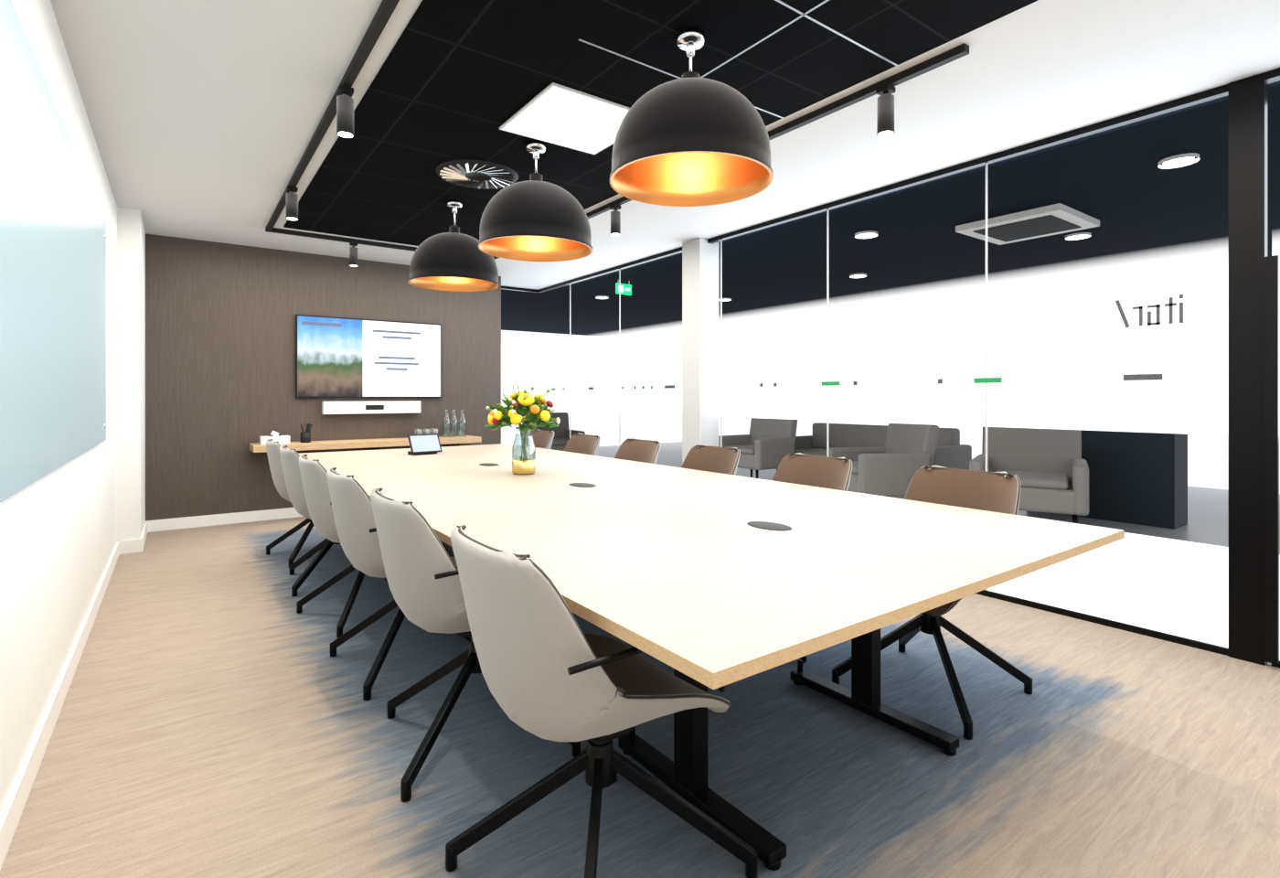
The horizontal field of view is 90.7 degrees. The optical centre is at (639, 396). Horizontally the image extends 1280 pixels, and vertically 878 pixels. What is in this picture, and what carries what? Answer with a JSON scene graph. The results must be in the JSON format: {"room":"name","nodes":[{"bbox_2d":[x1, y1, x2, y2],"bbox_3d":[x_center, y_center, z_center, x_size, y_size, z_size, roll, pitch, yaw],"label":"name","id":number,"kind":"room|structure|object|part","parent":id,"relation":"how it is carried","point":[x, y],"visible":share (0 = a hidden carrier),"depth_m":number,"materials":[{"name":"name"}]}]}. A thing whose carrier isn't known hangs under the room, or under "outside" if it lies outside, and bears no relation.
{"room":"conference room","nodes":[
{"label":"conference room","id":0,"kind":"room"},
{"bbox_2d":[0,0,145,813],"bbox_3d":[-2.261,-0.150,2.405,0.340,2.700,8.950,0,0,-36],"label":"wall","id":1,"kind":"structure","parent":0,"point":[59,533],"depth_m":2.74,"materials":[{"name":"white paint"}]},
{"bbox_2d":[0,0,106,501],"bbox_3d":[-2.115,-0.390,2.282,0.029,1.300,3.780,0,0,-36],"label":"whiteboard","id":2,"kind":"object","parent":1,"relation":"attached to","point":[53,226],"visible":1,"depth_m":2.01,"materials":[{"name":"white glass"}]},
{"bbox_2d":[0,520,147,870],"bbox_3d":[-2.050,1.150,2.298,0.155,0.100,8.130,0,0,-36],"label":"baseboard","id":3,"kind":"structure","parent":1,"relation":"attached to","point":[10,815],"depth_m":2.25,"materials":[{"name":"white paint"}]},
{"bbox_2d":[145,234,501,520],"bbox_3d":[-3.216,-0.125,6.863,3.370,2.650,0.620,0,0,-36],"label":"wall","id":4,"kind":"structure","parent":0,"point":[220,317],"depth_m":6.09,"materials":[{"name":"brown wood"}]},
{"bbox_2d":[147,507,303,532],"bbox_3d":[-3.023,1.150,6.611,3.355,0.100,0.015,0,0,-36],"label":"baseboard","id":5,"kind":"structure","parent":4,"relation":"attached to","point":[166,524],"depth_m":5.93,"materials":[{"name":"white paint"}]},
{"bbox_2d":[249,435,481,452],"bbox_3d":[-2.756,0.598,6.563,2.180,0.305,0.374,0,0,-36],"label":"wall shelf","id":6,"kind":"object","parent":4,"relation":"attached to","point":[369,443],"visible":0.75,"depth_m":6.35,"materials":[{"name":"brown wood"}]},
{"bbox_2d":[259,430,289,444],"bbox_3d":[-3.470,0.382,6.015,0.240,0.126,0.130,0,0,-36],"label":"tissue box","id":7,"kind":"object","parent":6,"relation":"on","point":[282,439],"visible":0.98,"depth_m":5.98,"materials":[{"name":"white plastic"}]},
{"bbox_2d":[300,423,312,442],"bbox_3d":[-3.255,0.352,6.165,0.096,0.187,0.090,0,0,-14],"label":"pen holder","id":8,"kind":"object","parent":6,"relation":"on","point":[305,437],"visible":1,"depth_m":6.14,"materials":[{"name":"black"}]},
{"bbox_2d":[295,314,441,397],"bbox_3d":[-2.837,-0.405,6.725,1.460,0.830,0.048,0,0,-36],"label":"wall-mounted television","id":9,"kind":"object","parent":4,"relation":"attached to","point":[336,357],"visible":1,"depth_m":6.66,"materials":[{"name":"black"}]},
{"bbox_2d":[297,315,362,396],"bbox_3d":[-3.157,-0.405,6.463,0.606,0.802,0.001,0,0,-36],"label":"picture","id":10,"kind":"object","parent":9,"relation":"attached to","point":[330,348],"depth_m":6.46},
{"bbox_2d":[321,400,420,414],"bbox_3d":[-2.823,0.110,6.697,0.970,0.130,0.106,0,0,-36],"label":"soundbar","id":11,"kind":"object","parent":4,"relation":"attached to","point":[404,406],"visible":1,"depth_m":6.64,"materials":[{"name":"white plastic"}]},
{"bbox_2d":[501,285,538,406],"bbox_3d":[-1.709,-0.125,8.352,0.820,2.650,0.050,0,0,-36],"label":"glass","id":12,"kind":"object","parent":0,"point":[519,365],"depth_m":8.42,"materials":[{"name":"white glass"}]},
{"bbox_2d":[0,441,1279,877],"bbox_3d":[0.733,1.240,7.837,11.580,0.080,14.200,0,0,-36],"label":"floor","id":13,"kind":"structure","parent":0,"point":[207,725],"depth_m":2.12,"materials":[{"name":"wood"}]},
{"bbox_2d":[266,438,314,567],"bbox_3d":[-2.476,0.756,4.808,0.636,0.885,0.625,0,0,-44],"label":"office chair","id":14,"kind":"object","parent":13,"relation":"on","point":[272,448],"visible":0.27,"depth_m":4.58,"materials":[{"name":"white plastic"}]},
{"bbox_2d":[279,445,340,596],"bbox_3d":[-1.999,0.756,4.174,0.649,0.885,0.618,0,0,-36],"label":"office chair","id":15,"kind":"object","parent":13,"relation":"on","point":[289,457],"visible":0.35,"depth_m":3.92,"materials":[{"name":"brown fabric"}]},
{"bbox_2d":[296,454,388,638],"bbox_3d":[-1.528,0.756,3.522,0.650,0.885,0.621,0,0,-43],"label":"office chair","id":16,"kind":"object","parent":13,"relation":"on","point":[313,474],"visible":0.31,"depth_m":3.27,"materials":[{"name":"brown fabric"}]},
{"bbox_2d":[326,467,470,700],"bbox_3d":[-1.061,0.756,2.877,0.637,0.885,0.603,0,0,-36],"label":"office chair","id":17,"kind":"object","parent":13,"relation":"on","point":[351,504],"visible":0.4,"depth_m":2.62,"materials":[{"name":"white plastic"}]},
{"bbox_2d":[370,487,580,801],"bbox_3d":[-0.588,0.756,2.235,0.650,0.885,0.616,0,0,-31],"label":"office chair","id":18,"kind":"object","parent":13,"relation":"on","point":[423,581],"visible":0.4,"depth_m":1.97,"materials":[{"name":"white plastic"}]},
{"bbox_2d":[525,428,554,448],"bbox_3d":[-1.138,0.756,5.846,0.641,0.885,0.625,0,0,-28],"label":"office chair","id":19,"kind":"object","parent":13,"relation":"on","point":[542,439],"visible":0.14,"depth_m":6.06,"materials":[{"name":"brown fabric"}]},
{"bbox_2d":[521,412,585,450],"bbox_3d":[-1.465,0.735,10.513,0.880,0.933,0.837,0,0,-26],"label":"lounge chair","id":20,"kind":"object","parent":13,"relation":"on","point":[561,433],"visible":0.21,"depth_m":10.76,"materials":[{"name":"grey fabric"}]},
{"bbox_2d":[563,433,600,455],"bbox_3d":[-0.679,0.756,5.198,0.654,0.885,0.628,0,0,-36],"label":"office chair","id":21,"kind":"object","parent":13,"relation":"on","point":[578,442],"visible":0.19,"depth_m":5.42,"materials":[{"name":"brown fabric"}]},
{"bbox_2d":[445,524,757,877],"bbox_3d":[-0.112,0.756,1.589,0.654,0.885,0.628,0,0,-36],"label":"office chair","id":22,"kind":"object","parent":13,"relation":"on","point":[558,681],"visible":0.9,"depth_m":1.37,"materials":[{"name":"white plastic"}]},
{"bbox_2d":[614,437,661,464],"bbox_3d":[-0.212,0.756,4.549,0.663,0.885,0.646,0,0,-36],"label":"office chair","id":23,"kind":"object","parent":13,"relation":"on","point":[638,450],"visible":0.2,"depth_m":4.76,"materials":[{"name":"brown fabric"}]},
{"bbox_2d":[682,237,718,464],"bbox_3d":[0.567,-0.125,5.927,0.240,2.650,0.250,0,0,-36],"label":"column","id":24,"kind":"structure","parent":13,"relation":"on","point":[699,258],"depth_m":5.83,"materials":[{"name":"grey paint"}]},
{"bbox_2d":[681,444,740,475],"bbox_3d":[0.265,0.756,3.906,0.649,0.885,0.618,0,0,-36],"label":"office chair","id":25,"kind":"object","parent":13,"relation":"on","point":[703,457],"visible":0.23,"depth_m":4.11,"materials":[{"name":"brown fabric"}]},
{"bbox_2d":[298,443,1124,870],"bbox_3d":[-0.584,0.828,3.652,1.920,0.744,5.030,0,0,-36],"label":"conference table","id":26,"kind":"object","parent":13,"relation":"on","point":[721,580],"visible":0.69,"depth_m":2.00,"materials":[{"name":"beige laminate"}]},
{"bbox_2d":[407,433,442,455],"bbox_3d":[-1.739,0.380,5.088,0.250,0.158,0.138,0,0,-44],"label":"tablet","id":27,"kind":"object","parent":26,"relation":"on","point":[419,443],"visible":1,"depth_m":5.06,"materials":[{"name":"black"}]},
{"bbox_2d":[483,383,560,474],"bbox_3d":[-0.697,0.187,3.791,0.455,0.543,0.443,0,0,38],"label":"vase","id":28,"kind":"object","parent":26,"relation":"on","point":[523,403],"visible":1,"depth_m":3.72,"materials":[{"name":"clear glass"}]},
{"bbox_2d":[718,417,797,478],"bbox_3d":[1.668,0.735,9.013,0.837,0.933,0.880,0,0,-36],"label":"lounge chair","id":29,"kind":"object","parent":13,"relation":"on","point":[769,441],"visible":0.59,"depth_m":8.79,"materials":[{"name":"grey fabric"}]},
{"bbox_2d":[772,452,852,661],"bbox_3d":[0.736,0.756,3.264,0.652,0.885,0.619,0,0,-42],"label":"office chair","id":30,"kind":"object","parent":13,"relation":"on","point":[826,472],"visible":0.18,"depth_m":3.44,"materials":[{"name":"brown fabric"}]},
{"bbox_2d":[776,422,971,469],"bbox_3d":[3.077,0.800,8.679,0.900,0.800,2.500,0,0,-36],"label":"sofa","id":31,"kind":"object","parent":13,"relation":"on","point":[949,453],"visible":0.37,"depth_m":8.91,"materials":[{"name":"grey fabric"}]},
{"bbox_2d":[828,423,938,496],"bbox_3d":[2.527,0.735,6.634,0.837,0.933,0.880,0,0,-6],"label":"lounge chair","id":32,"kind":"object","parent":13,"relation":"on","point":[889,470],"visible":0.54,"depth_m":6.25,"materials":[{"name":"grey fabric"}]},
{"bbox_2d":[832,465,1032,739],"bbox_3d":[1.213,0.756,2.617,0.636,0.885,0.603,0,0,-36],"label":"office chair","id":33,"kind":"object","parent":13,"relation":"on","point":[976,489],"visible":0.41,"depth_m":2.63,"materials":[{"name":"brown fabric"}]},
{"bbox_2d":[969,426,1088,522],"bbox_3d":[3.540,0.735,5.762,0.880,0.933,0.837,0,0,34],"label":"lounge chair","id":34,"kind":"object","parent":13,"relation":"on","point":[1049,464],"visible":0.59,"depth_m":5.80,"materials":[{"name":"grey fabric"}]},
{"bbox_2d":[1056,429,1187,529],"bbox_3d":[4.657,0.555,6.362,0.422,1.289,1.247,0,0,-36],"label":"cabinet","id":35,"kind":"object","parent":13,"relation":"on","point":[1141,478],"visible":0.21,"depth_m":5.96,"materials":[{"name":"black wood"}]},
{"bbox_2d":[50,0,1279,337],"bbox_3d":[0.733,-1.462,7.837,11.580,0.095,14.200,0,0,-36],"label":"ceiling","id":36,"kind":"structure","parent":0,"point":[202,114],"depth_m":3.82,"materials":[{"name":"white paint"}]},
{"bbox_2d":[266,0,399,231],"bbox_3d":[-1.134,-1.327,2.607,0.074,0.244,6.950,0,0,-36],"label":"track light","id":37,"kind":"object","parent":36,"relation":"attached to","point":[341,104],"visible":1,"depth_m":2.89,"materials":[{"name":"black metal"}]},
{"bbox_2d":[265,226,416,266],"bbox_3d":[-2.373,-1.327,6.004,2.040,0.244,0.074,0,0,-36],"label":"track light","id":38,"kind":"object","parent":36,"relation":"attached to","point":[353,250],"visible":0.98,"depth_m":5.78,"materials":[{"name":"black metal"}]},
{"bbox_2d":[407,200,499,291],"bbox_3d":[-1.371,-1.133,4.681,0.646,0.606,0.646,0,0,-36],"label":"pendant lamp","id":39,"kind":"object","parent":36,"relation":"hanging from","point":[453,261],"visible":0.96,"depth_m":4.47,"materials":[{"name":"black metal"}]},
{"bbox_2d":[478,141,592,261],"bbox_3d":[-0.594,-1.138,3.614,0.646,0.596,0.646,0,0,-36],"label":"pendant lamp","id":40,"kind":"object","parent":36,"relation":"hanging from","point":[533,219],"visible":1,"depth_m":3.41,"materials":[{"name":"black metal"}]},
{"bbox_2d":[586,196,632,235],"bbox_3d":[-0.207,-1.306,4.731,0.074,0.264,0.619,0,0,-36],"label":"track light","id":41,"kind":"object","parent":36,"relation":"attached to","point":[615,215],"depth_m":4.67,"materials":[{"name":"black metal"}]},
{"bbox_2d":[615,274,631,295],"bbox_3d":[-0.197,-1.355,7.652,0.220,0.230,0.026,0,0,-36],"label":"exit sign","id":42,"kind":"object","parent":36,"relation":"hanging from","point":[625,289],"visible":1,"depth_m":7.64,"materials":[{"name":"green plastic"}]},
{"bbox_2d":[283,0,1038,245],"bbox_3d":[-0.199,-1.443,3.023,1.800,0.013,7.120,0,0,-36],"label":"ceiling panel","id":43,"kind":"object","parent":36,"relation":"attached to","point":[458,70],"depth_m":2.79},
{"bbox_2d":[435,159,518,189],"bbox_3d":[-1.049,-1.427,4.086,0.520,0.020,0.520,0,0,-36],"label":"air diffuser","id":44,"kind":"object","parent":43,"relation":"in","point":[468,173],"depth_m":4.05,"materials":[{"name":"metal"}]},
{"bbox_2d":[499,82,629,154],"bbox_3d":[-0.334,-1.430,3.309,0.600,0.013,0.600,0,0,-36],"label":"ceiling light","id":45,"kind":"object","parent":43,"relation":"in","point":[560,115],"depth_m":3.26,"materials":[{"name":"white plastic"}]},
{"bbox_2d":[609,28,773,206],"bbox_3d":[0.202,-1.145,2.523,0.646,0.581,0.646,0,0,-36],"label":"pendant lamp","id":46,"kind":"object","parent":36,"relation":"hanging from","point":[691,140],"visible":1,"depth_m":2.34,"materials":[{"name":"black metal"}]},
{"bbox_2d":[767,42,969,139],"bbox_3d":[1.041,-1.306,3.019,0.074,0.265,1.082,0,0,-36],"label":"track light","id":47,"kind":"object","parent":36,"relation":"attached to","point":[884,89],"depth_m":2.88,"materials":[{"name":"black metal"}]},
{"bbox_2d":[538,84,1228,655],"bbox_3d":[0.689,-0.125,5.768,0.050,2.650,6.990,0,0,-36],"label":"wall","id":48,"kind":"structure","parent":0,"point":[1144,347],"depth_m":3.66,"materials":[{"name":"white glass"}]},
{"bbox_3d":[-0.438,0.210,7.310,0.006,1.920,3.170,0,0,-36],"label":"glass","id":49,"kind":"part","parent":48,"relation":"part of","materials":[{"name":"white glass"}]},
{"bbox_3d":[1.694,0.210,4.385,0.006,1.920,3.570,0,0,-36],"label":"glass","id":50,"kind":"part","parent":48,"relation":"part of","materials":[{"name":"white glass"}]},
{"bbox_2d":[1228,67,1279,667],"bbox_3d":[3.076,-0.125,2.454,0.097,2.650,1.180,0,0,-36],"label":"door","id":51,"kind":"structure","parent":48,"relation":"in","point":[1253,275],"depth_m":2.86,"materials":[{"name":"black metal"}]},
{"bbox_3d":[2.802,0.275,2.802,0.063,1.790,0.042,0,0,-36],"label":"handle","id":52,"kind":"part","parent":51,"relation":"part of","materials":[{"name":"black metal"}]},
{"bbox_3d":[3.091,0.210,2.465,0.006,1.920,0.900,0,0,-36],"label":"glass","id":53,"kind":"part","parent":51,"relation":"part of","materials":[{"name":"glass"}]}
]}

